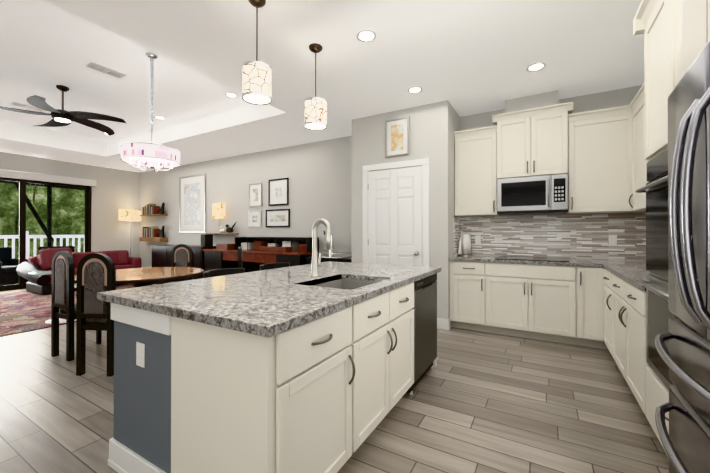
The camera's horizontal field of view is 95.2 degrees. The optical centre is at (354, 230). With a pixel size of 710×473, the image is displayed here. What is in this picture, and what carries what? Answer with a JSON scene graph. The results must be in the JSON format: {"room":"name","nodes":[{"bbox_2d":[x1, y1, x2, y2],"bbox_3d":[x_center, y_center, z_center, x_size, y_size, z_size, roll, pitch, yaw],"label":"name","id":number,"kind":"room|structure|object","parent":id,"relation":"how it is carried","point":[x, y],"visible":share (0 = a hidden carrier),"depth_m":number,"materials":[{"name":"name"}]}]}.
{"room":"kitchen and dining room","nodes":[
{"label":"kitchen and dining room","id":0,"kind":"room"},
{"bbox_2d":[0,0,643,172],"bbox_3d":[-3.181,-1.899,3.175,11.340,0.450,7.740,0,0,30],"label":"ceiling","id":1,"kind":"structure","parent":0,"point":[466,57],"depth_m":3.39,"materials":[{"name":"white paint"}]},
{"bbox_2d":[10,102,44,111],"bbox_3d":[-5.252,-1.990,5.210,0.180,0.012,0.380,0,0,30],"label":"ceiling vent","id":2,"kind":"object","parent":1,"relation":"in","point":[26,106],"visible":0.98,"depth_m":5.18,"materials":[{"name":"white metal"}]},
{"bbox_2d":[0,85,125,135],"bbox_3d":[-4.109,-1.764,4.519,1.467,0.470,1.508,0,0,30],"label":"fan","id":3,"kind":"object","parent":1,"relation":"hanging from","point":[61,117],"visible":1,"depth_m":4.47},
{"bbox_2d":[85,62,126,78],"bbox_3d":[-3.099,-1.994,4.043,0.180,0.012,0.380,0,0,30],"label":"ceiling vent","id":4,"kind":"object","parent":1,"relation":"in","point":[103,69],"visible":1,"depth_m":4.03,"materials":[{"name":"white metal"}]},
{"bbox_2d":[120,52,180,171],"bbox_3d":[-2.307,-1.347,3.683,0.578,1.309,0.578,0,0,30],"label":"chandelier","id":5,"kind":"object","parent":1,"relation":"hanging from","point":[151,155],"visible":1,"depth_m":3.62,"materials":[{"name":"white glass"}]},
{"bbox_2d":[225,93,236,97],"bbox_3d":[-1.818,-1.993,4.766,0.170,0.008,0.170,0,0,30],"label":"recessed light","id":6,"kind":"object","parent":1,"relation":"in","point":[232,95],"visible":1,"depth_m":4.78,"materials":[{"name":"white"}]},
{"bbox_2d":[242,0,271,104],"bbox_3d":[-0.710,-1.314,2.350,0.206,0.726,0.206,0,0,30],"label":"pendant light","id":7,"kind":"object","parent":1,"relation":"hanging from","point":[256,82],"visible":1,"depth_m":2.28,"materials":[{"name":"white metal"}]},
{"bbox_2d":[304,43,326,129],"bbox_3d":[-0.358,-1.311,2.955,0.206,0.726,0.206,0,0,30],"label":"pendant light","id":8,"kind":"object","parent":1,"relation":"hanging from","point":[315,113],"visible":1,"depth_m":2.89,"materials":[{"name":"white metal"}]},
{"bbox_2d":[356,30,375,41],"bbox_3d":[0.097,-1.671,2.785,0.170,0.008,0.170,0,0,30],"label":"recessed light","id":9,"kind":"object","parent":1,"relation":"in","point":[365,35],"visible":1,"depth_m":2.77,"materials":[{"name":"white"}]},
{"bbox_2d":[408,87,421,92],"bbox_3d":[0.710,-1.667,3.840,0.170,0.008,0.170,0,0,30],"label":"recessed light","id":10,"kind":"object","parent":1,"relation":"in","point":[414,89],"visible":1,"depth_m":3.83,"materials":[{"name":"white"}]},
{"bbox_2d":[527,62,545,70],"bbox_3d":[1.846,-1.669,3.307,0.170,0.008,0.170,0,0,30],"label":"recessed light","id":11,"kind":"object","parent":1,"relation":"in","point":[536,66],"visible":1,"depth_m":3.29,"materials":[{"name":"white plastic"}]},
{"bbox_2d":[0,85,645,318],"bbox_3d":[-3.181,-0.434,3.170,11.340,3.380,7.740,0,0,30],"label":"wall","id":12,"kind":"structure","parent":0,"point":[325,177],"depth_m":5.71,"materials":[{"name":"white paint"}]},
{"bbox_2d":[0,177,90,290],"bbox_3d":[-7.634,0.040,6.640,0.100,2.458,3.666,0,0,30],"label":"window","id":13,"kind":"structure","parent":12,"relation":"in","point":[22,207],"depth_m":7.20,"materials":[{"name":"brown metal"}]},
{"bbox_2d":[0,169,95,186],"bbox_3d":[-7.536,-1.211,6.565,0.099,0.160,3.830,0,0,30],"label":"blind valance","id":14,"kind":"object","parent":12,"relation":"attached to","point":[4,173],"visible":1,"depth_m":7.37,"materials":[{"name":"white"}]},
{"bbox_2d":[139,203,167,215],"bbox_3d":[-5.357,-0.568,8.621,1.000,0.330,0.199,0,0,30],"label":"wall shelf","id":15,"kind":"object","parent":12,"relation":"attached to","point":[149,209],"visible":1,"depth_m":8.52,"materials":[{"name":"brown wood"}]},
{"bbox_2d":[139,226,167,241],"bbox_3d":[-5.357,0.072,8.618,1.000,0.410,0.199,0,0,30],"label":"wall shelf","id":16,"kind":"object","parent":12,"relation":"attached to","point":[153,234],"visible":0.98,"depth_m":8.49,"materials":[{"name":"brown wood"}]},
{"bbox_2d":[179,174,205,232],"bbox_3d":[-3.977,-0.655,7.921,1.030,1.400,0.024,0,0,30],"label":"picture frame","id":17,"kind":"object","parent":12,"relation":"attached to","point":[192,203],"visible":1,"depth_m":7.91,"materials":[{"name":"silver metal"}]},
{"bbox_2d":[203,203,238,233],"bbox_3d":[-2.983,-0.271,7.240,0.991,0.686,0.199,0,0,30],"label":"shelf","id":18,"kind":"object","parent":12,"relation":"attached to","point":[218,210],"visible":1,"depth_m":7.19,"materials":[{"name":"brown wood"}]},
{"bbox_2d":[248,210,260,226],"bbox_3d":[-2.116,-0.256,6.838,0.375,0.359,0.024,0,0,30],"label":"picture frame","id":19,"kind":"object","parent":12,"relation":"attached to","point":[254,218],"visible":0.98,"depth_m":6.84,"materials":[{"name":"white paper"}]},
{"bbox_2d":[249,183,261,206],"bbox_3d":[-2.098,-0.755,6.829,0.374,0.491,0.024,0,0,30],"label":"picture frame","id":20,"kind":"object","parent":12,"relation":"attached to","point":[255,194],"visible":0.96,"depth_m":6.83,"materials":[{"name":"silver metal"}]},
{"bbox_2d":[266,209,289,226],"bbox_3d":[-1.555,-0.254,6.511,0.641,0.362,0.024,0,0,30],"label":"picture frame","id":21,"kind":"object","parent":12,"relation":"attached to","point":[277,217],"visible":0.98,"depth_m":6.50,"materials":[{"name":"white paper"}]},
{"bbox_2d":[268,178,288,205],"bbox_3d":[-1.536,-0.777,6.503,0.526,0.535,0.024,0,0,30],"label":"picture frame","id":22,"kind":"object","parent":12,"relation":"attached to","point":[278,192],"visible":1,"depth_m":6.50,"materials":[{"name":"black paint"}]},
{"bbox_2d":[363,158,429,266],"bbox_3d":[0.526,0.153,4.463,0.994,2.215,0.089,0,0,30],"label":"pantry door","id":23,"kind":"structure","parent":12,"relation":"in","point":[395,216],"depth_m":4.47,"materials":[{"name":"white wood"}]},
{"bbox_2d":[385,116,408,157],"bbox_3d":[0.582,-1.291,4.473,0.347,0.519,0.024,0,0,30],"label":"framed picture","id":24,"kind":"object","parent":12,"relation":"attached to","point":[396,136],"visible":1,"depth_m":4.47,"materials":[{"name":"white paper"}]},
{"bbox_2d":[437,318,449,329],"bbox_3d":[0.563,1.193,4.481,1.462,0.135,0.018,0,0,30],"label":"baseboard","id":25,"kind":"structure","parent":12,"relation":"attached to","point":[444,324],"depth_m":4.14,"materials":[{"name":"white wood"}]},
{"bbox_2d":[454,124,499,215],"bbox_3d":[1.678,-0.779,4.446,0.534,1.140,0.348,0,0,30],"label":"upper cabinet","id":26,"kind":"object","parent":12,"relation":"attached to","point":[475,184],"depth_m":4.30,"materials":[{"name":"white paint"}]},
{"bbox_2d":[475,235,480,243],"bbox_3d":[1.742,0.121,4.595,0.076,0.120,0.008,0,0,30],"label":"outlet","id":27,"kind":"object","parent":12,"relation":"attached to","point":[477,239],"visible":1,"depth_m":4.59,"materials":[{"name":"white plastic"}]},
{"bbox_2d":[494,108,537,179],"bbox_3d":[2.090,-1.070,4.184,0.440,0.810,0.390,0,0,30],"label":"upper cabinet","id":28,"kind":"object","parent":12,"relation":"attached to","point":[515,133],"depth_m":4.02,"materials":[{"name":"white paint"}]},
{"bbox_2d":[497,174,567,214],"bbox_3d":[2.216,-0.438,4.078,0.754,0.445,0.440,0,0,30],"label":"microwave","id":29,"kind":"object","parent":28,"relation":"attached to","point":[542,194],"visible":1,"depth_m":3.92,"materials":[{"name":"silver metal"}]},
{"bbox_2d":[505,90,561,111],"bbox_3d":[2.245,-1.573,4.132,0.581,0.192,0.328,0,0,30],"label":"soffit","id":30,"kind":"object","parent":12,"relation":"attached to","point":[532,101],"depth_m":3.98,"materials":[{"name":"white paint"}]},
{"bbox_2d":[538,102,569,175],"bbox_3d":[2.368,-1.071,4.022,0.439,0.810,0.390,0,0,30],"label":"upper cabinet","id":31,"kind":"object","parent":12,"relation":"attached to","point":[553,119],"depth_m":3.82,"materials":[{"name":"white paint"}]},
{"bbox_2d":[567,105,629,213],"bbox_3d":[2.821,-0.782,3.760,0.600,1.140,0.387,0,0,30],"label":"upper cabinet","id":32,"kind":"object","parent":12,"relation":"attached to","point":[597,156],"depth_m":3.64,"materials":[{"name":"white paint"}]},
{"bbox_2d":[609,235,616,244],"bbox_3d":[3.048,0.108,3.836,0.076,0.120,0.008,0,0,30],"label":"outlet","id":33,"kind":"object","parent":12,"relation":"attached to","point":[612,239],"visible":1,"depth_m":3.83,"materials":[{"name":"white plastic"}]},
{"bbox_2d":[626,84,648,211],"bbox_3d":[2.953,-0.785,3.127,0.384,1.140,0.692,0,0,30],"label":"upper cabinet","id":34,"kind":"object","parent":12,"relation":"attached to","point":[636,164],"depth_m":3.38,"materials":[{"name":"white paint"}]},
{"bbox_2d":[0,284,668,472],"bbox_3d":[-3.181,1.306,3.163,11.340,0.100,7.740,0,0,30],"label":"floor","id":35,"kind":"structure","parent":0,"point":[481,402],"depth_m":2.21,"materials":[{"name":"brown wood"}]},
{"bbox_2d":[0,284,132,336],"bbox_3d":[-5.605,1.258,5.271,3.830,0.012,4.650,0,0,30],"label":"rug","id":36,"kind":"object","parent":35,"relation":"on","point":[23,311],"visible":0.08,"depth_m":5.04,"materials":[{"name":"fabric"}]},
{"bbox_2d":[28,270,76,323],"bbox_3d":[-4.114,0.899,4.534,0.590,0.700,0.610,0,0,30],"label":"side table","id":37,"kind":"object","parent":36,"relation":"on","point":[45,273],"visible":0.27,"depth_m":4.42,"materials":[{"name":"white"}]},
{"bbox_2d":[16,248,140,294],"bbox_3d":[-6.010,0.809,7.218,1.034,0.901,2.033,0,0,30],"label":"sofa","id":38,"kind":"object","parent":36,"relation":"on","point":[41,284],"visible":0.42,"depth_m":6.61,"materials":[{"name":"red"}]},
{"bbox_2d":[51,251,101,360],"bbox_3d":[-2.812,0.726,3.382,0.320,1.060,0.434,0,0,24],"label":"dining chair","id":39,"kind":"object","parent":35,"relation":"on","point":[62,283],"visible":0.69,"depth_m":3.17,"materials":[{"name":"black paint"}]},
{"bbox_2d":[76,253,115,375],"bbox_3d":[-2.245,0.725,3.019,0.320,1.060,0.434,0,0,4],"label":"dining chair","id":40,"kind":"object","parent":35,"relation":"on","point":[96,272],"visible":0.69,"depth_m":2.81,"materials":[{"name":"black paint"}]},
{"bbox_2d":[119,209,140,256],"bbox_3d":[-5.950,0.362,8.592,0.280,1.830,0.720,0,0,-15],"label":"floor lamp","id":41,"kind":"object","parent":35,"relation":"on","point":[130,215],"visible":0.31,"depth_m":8.34,"materials":[{"name":"beige fabric"}]},
{"bbox_2d":[74,267,203,287],"bbox_3d":[-2.515,0.877,3.853,1.320,0.762,1.320,0,0,30],"label":"dining table","id":42,"kind":"object","parent":35,"relation":"on","point":[137,277],"visible":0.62,"depth_m":3.75,"materials":[{"name":"brown wood"}]},
{"bbox_2d":[169,244,193,282],"bbox_3d":[-2.641,0.732,4.778,0.320,1.060,0.434,0,0,-2],"label":"dining chair","id":43,"kind":"object","parent":35,"relation":"on","point":[182,255],"visible":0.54,"depth_m":4.95,"materials":[{"name":"black paint"}]},
{"bbox_2d":[150,234,215,283],"bbox_3d":[-3.963,0.673,7.581,1.990,1.200,0.530,0,0,30],"label":"sideboard","id":44,"kind":"object","parent":35,"relation":"on","point":[161,255],"visible":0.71,"depth_m":7.44,"materials":[{"name":"black paint"}]},
{"bbox_2d":[203,268,244,277],"bbox_3d":[-1.092,0.805,2.888,0.461,0.901,0.444,0,0,30],"label":"counter stool","id":45,"kind":"object","parent":35,"relation":"on","point":[217,272],"visible":0.19,"depth_m":3.02,"materials":[{"name":"black paint"}]},
{"bbox_2d":[238,247,241,267],"bbox_3d":[-1.640,0.729,4.056,0.434,1.060,0.320,0,0,-18],"label":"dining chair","id":46,"kind":"object","parent":35,"relation":"on","point":[239,257],"visible":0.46,"depth_m":3.97,"materials":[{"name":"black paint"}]},
{"bbox_2d":[203,237,318,271],"bbox_3d":[-1.924,0.693,6.384,2.620,1.150,0.550,0,0,30],"label":"console desk","id":47,"kind":"object","parent":35,"relation":"on","point":[258,251],"visible":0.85,"depth_m":6.27,"materials":[{"name":"black paint"}]},
{"bbox_2d":[105,270,440,472],"bbox_3d":[-0.248,0.814,2.375,1.206,0.876,2.190,0,0,30],"label":"kitchen island","id":48,"kind":"object","parent":35,"relation":"on","point":[307,368],"depth_m":1.46,"materials":[{"name":"white paint"}]},
{"bbox_2d":[97,276,368,333],"bbox_3d":[-0.662,0.355,1.781,1.278,0.038,0.765,0,0,30],"label":"island countertop","id":49,"kind":"structure","parent":48,"relation":"on","point":[247,303],"depth_m":1.59,"materials":[{"name":"grey stone"}]},
{"bbox_2d":[305,278,380,289],"bbox_3d":[-0.062,0.474,2.209,0.459,0.222,0.603,0,0,30],"label":"sink","id":50,"kind":"object","parent":49,"relation":"in","point":[345,283],"depth_m":2.48,"materials":[{"name":"grey metal"}]},
{"bbox_2d":[221,270,408,293],"bbox_3d":[-0.325,0.357,2.362,1.278,0.038,0.579,0,0,30],"label":"island countertop","id":51,"kind":"structure","parent":48,"relation":"on","point":[265,275],"depth_m":2.36,"materials":[{"name":"grey stone"}]},
{"bbox_2d":[305,218,330,277],"bbox_3d":[-0.250,0.123,2.416,0.181,0.430,0.103,0,0,30],"label":"faucet","id":52,"kind":"object","parent":51,"relation":"on","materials":[{"name":"silver metal"}]},
{"bbox_2d":[277,262,440,281],"bbox_3d":[0.037,0.359,2.985,1.278,0.038,0.860,0,0,30],"label":"island countertop","id":53,"kind":"structure","parent":48,"relation":"on","point":[350,270],"depth_m":2.79,"materials":[{"name":"grey stone"}]},
{"bbox_2d":[259,262,289,270],"bbox_3d":[-0.770,0.807,3.441,0.461,0.901,0.444,0,0,30],"label":"counter stool","id":54,"kind":"object","parent":35,"relation":"on","point":[267,266],"visible":0.04,"depth_m":3.58,"materials":[{"name":"black paint"}]},
{"bbox_2d":[305,231,351,263],"bbox_3d":[-0.318,0.628,5.466,0.910,1.273,0.525,0,0,30],"label":"bar cabinet","id":55,"kind":"object","parent":35,"relation":"on","point":[330,257],"visible":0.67,"depth_m":5.37,"materials":[{"name":"black paint"}]},
{"bbox_2d":[407,273,436,394],"bbox_3d":[0.346,0.819,2.858,0.598,0.872,0.596,0,0,30],"label":"dishwasher","id":56,"kind":"object","parent":35,"relation":"on","point":[425,323],"visible":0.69,"depth_m":2.65,"materials":[{"name":"black"}]},
{"bbox_2d":[449,259,492,332],"bbox_3d":[1.587,0.822,4.320,0.498,0.876,0.630,0,0,30],"label":"base cabinet","id":57,"kind":"object","parent":35,"relation":"on","point":[471,280],"depth_m":4.05,"materials":[{"name":"white paint"}]},
{"bbox_2d":[493,263,568,343],"bbox_3d":[2.145,0.821,3.996,1.043,0.876,0.630,0,0,30],"label":"base cabinet","id":58,"kind":"object","parent":35,"relation":"on","point":[531,300],"depth_m":3.71,"materials":[{"name":"white paint"}]},
{"bbox_2d":[453,255,645,266],"bbox_3d":[2.331,0.364,3.885,2.224,0.038,0.638,0,0,30],"label":"countertop","id":59,"kind":"structure","parent":58,"relation":"on","point":[484,259],"depth_m":3.77,"materials":[{"name":"grey stone"}]},
{"bbox_2d":[458,232,471,255],"bbox_3d":[1.553,0.182,4.567,0.170,0.330,0.152,0,0,30],"label":"paper towel holder","id":60,"kind":"object","parent":59,"relation":"on","point":[464,248],"visible":1,"depth_m":4.52,"materials":[{"name":"silver metal"}]},
{"bbox_2d":[495,256,569,261],"bbox_3d":[2.167,0.341,3.991,0.760,0.008,0.500,0,0,30],"label":"cooktop","id":61,"kind":"object","parent":59,"relation":"in","point":[534,258],"visible":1,"depth_m":3.97,"materials":[{"name":"black glass"}]},
{"bbox_2d":[569,263,596,347],"bbox_3d":[2.608,0.820,3.687,0.316,0.876,0.699,0,0,30],"label":"base cabinet","id":62,"kind":"object","parent":35,"relation":"on","point":[595,303],"depth_m":3.47,"materials":[{"name":"white paint"}]},
{"bbox_2d":[597,267,612,356],"bbox_3d":[2.710,0.817,3.004,0.686,0.876,0.559,0,0,30],"label":"base cabinet","id":63,"kind":"object","parent":35,"relation":"on","point":[604,276],"depth_m":3.33,"materials":[{"name":"white paint"}]},
{"bbox_2d":[613,275,648,414],"bbox_3d":[2.359,0.814,2.350,0.635,0.876,1.179,0,0,30],"label":"base cabinet","id":64,"kind":"object","parent":35,"relation":"on","point":[629,302],"depth_m":2.35,"materials":[{"name":"white paint"}]},
{"bbox_2d":[601,263,648,290],"bbox_3d":[2.458,0.358,2.529,0.643,0.038,1.580,0,0,30],"label":"countertop","id":65,"kind":"structure","parent":64,"relation":"on","point":[630,271],"depth_m":2.77,"materials":[{"name":"grey stone"}]},
{"bbox_2d":[633,0,707,455],"bbox_3d":[1.828,-0.051,1.500,0.696,2.600,0.948,0,0,30],"label":"tall cabinet","id":66,"kind":"object","parent":35,"relation":"on","point":[675,32],"visible":0.46,"depth_m":1.75,"materials":[{"name":"white paint"}]},
{"bbox_2d":[655,41,709,472],"bbox_3d":[1.260,0.360,0.698,0.860,1.772,0.915,0,0,30],"label":"refrigerator","id":67,"kind":"object","parent":35,"relation":"on","point":[685,441],"visible":1,"depth_m":0.94,"materials":[{"name":"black metal"}]},
{"bbox_2d":[708,0,709,41],"bbox_3d":[1.327,-0.054,0.657,0.715,2.600,1.008,0,0,30],"label":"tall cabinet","id":68,"kind":"object","parent":35,"relation":"on","point":[708,20],"depth_m":1.22,"materials":[{"name":"white paint"}]},
{"label":"outside","id":69,"kind":"structure","parent":0,"visible":0},
{"bbox_3d":[-11.943,1.335,9.272,9.950,0.090,24.000,0,0,30],"label":"ground","id":70,"kind":"structure","parent":69,"visible":0},
{"bbox_2d":[0,247,28,285],"bbox_3d":[-8.410,0.843,7.741,0.700,0.880,0.700,0,0,9],"label":"patio chair","id":71,"kind":"object","parent":70,"relation":"on","point":[5,258],"depth_m":7.72,"materials":[{"name":"black wicker"}]},
{"bbox_2d":[0,231,83,258],"bbox_3d":[-8.911,0.643,8.669,0.120,1.290,18.000,0,0,30],"label":"fence","id":72,"kind":"object","parent":70,"relation":"on","point":[28,236],"depth_m":8.90,"materials":[{"name":"white wood"}]},
{"bbox_2d":[0,183,84,258],"bbox_3d":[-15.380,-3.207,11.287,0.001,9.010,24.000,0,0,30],"label":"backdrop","id":73,"kind":"object","parent":70,"relation":"on","point":[12,214],"depth_m":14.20,"materials":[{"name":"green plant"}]},
{"bbox_2d":[0,180,84,245],"bbox_3d":[-9.237,-0.321,7.706,0.090,3.210,10.000,0,0,30],"label":"screen enclosure","id":74,"kind":"object","parent":70,"relation":"on","point":[50,239],"depth_m":8.96,"materials":[{"name":"brown metal"}]},
{"bbox_2d":[38,246,74,254],"bbox_3d":[-7.698,0.846,8.368,0.700,0.880,0.700,0,0,-41],"label":"patio chair","id":75,"kind":"object","parent":70,"relation":"on","point":[71,247],"depth_m":8.55,"materials":[{"name":"black wicker"}]}
]}

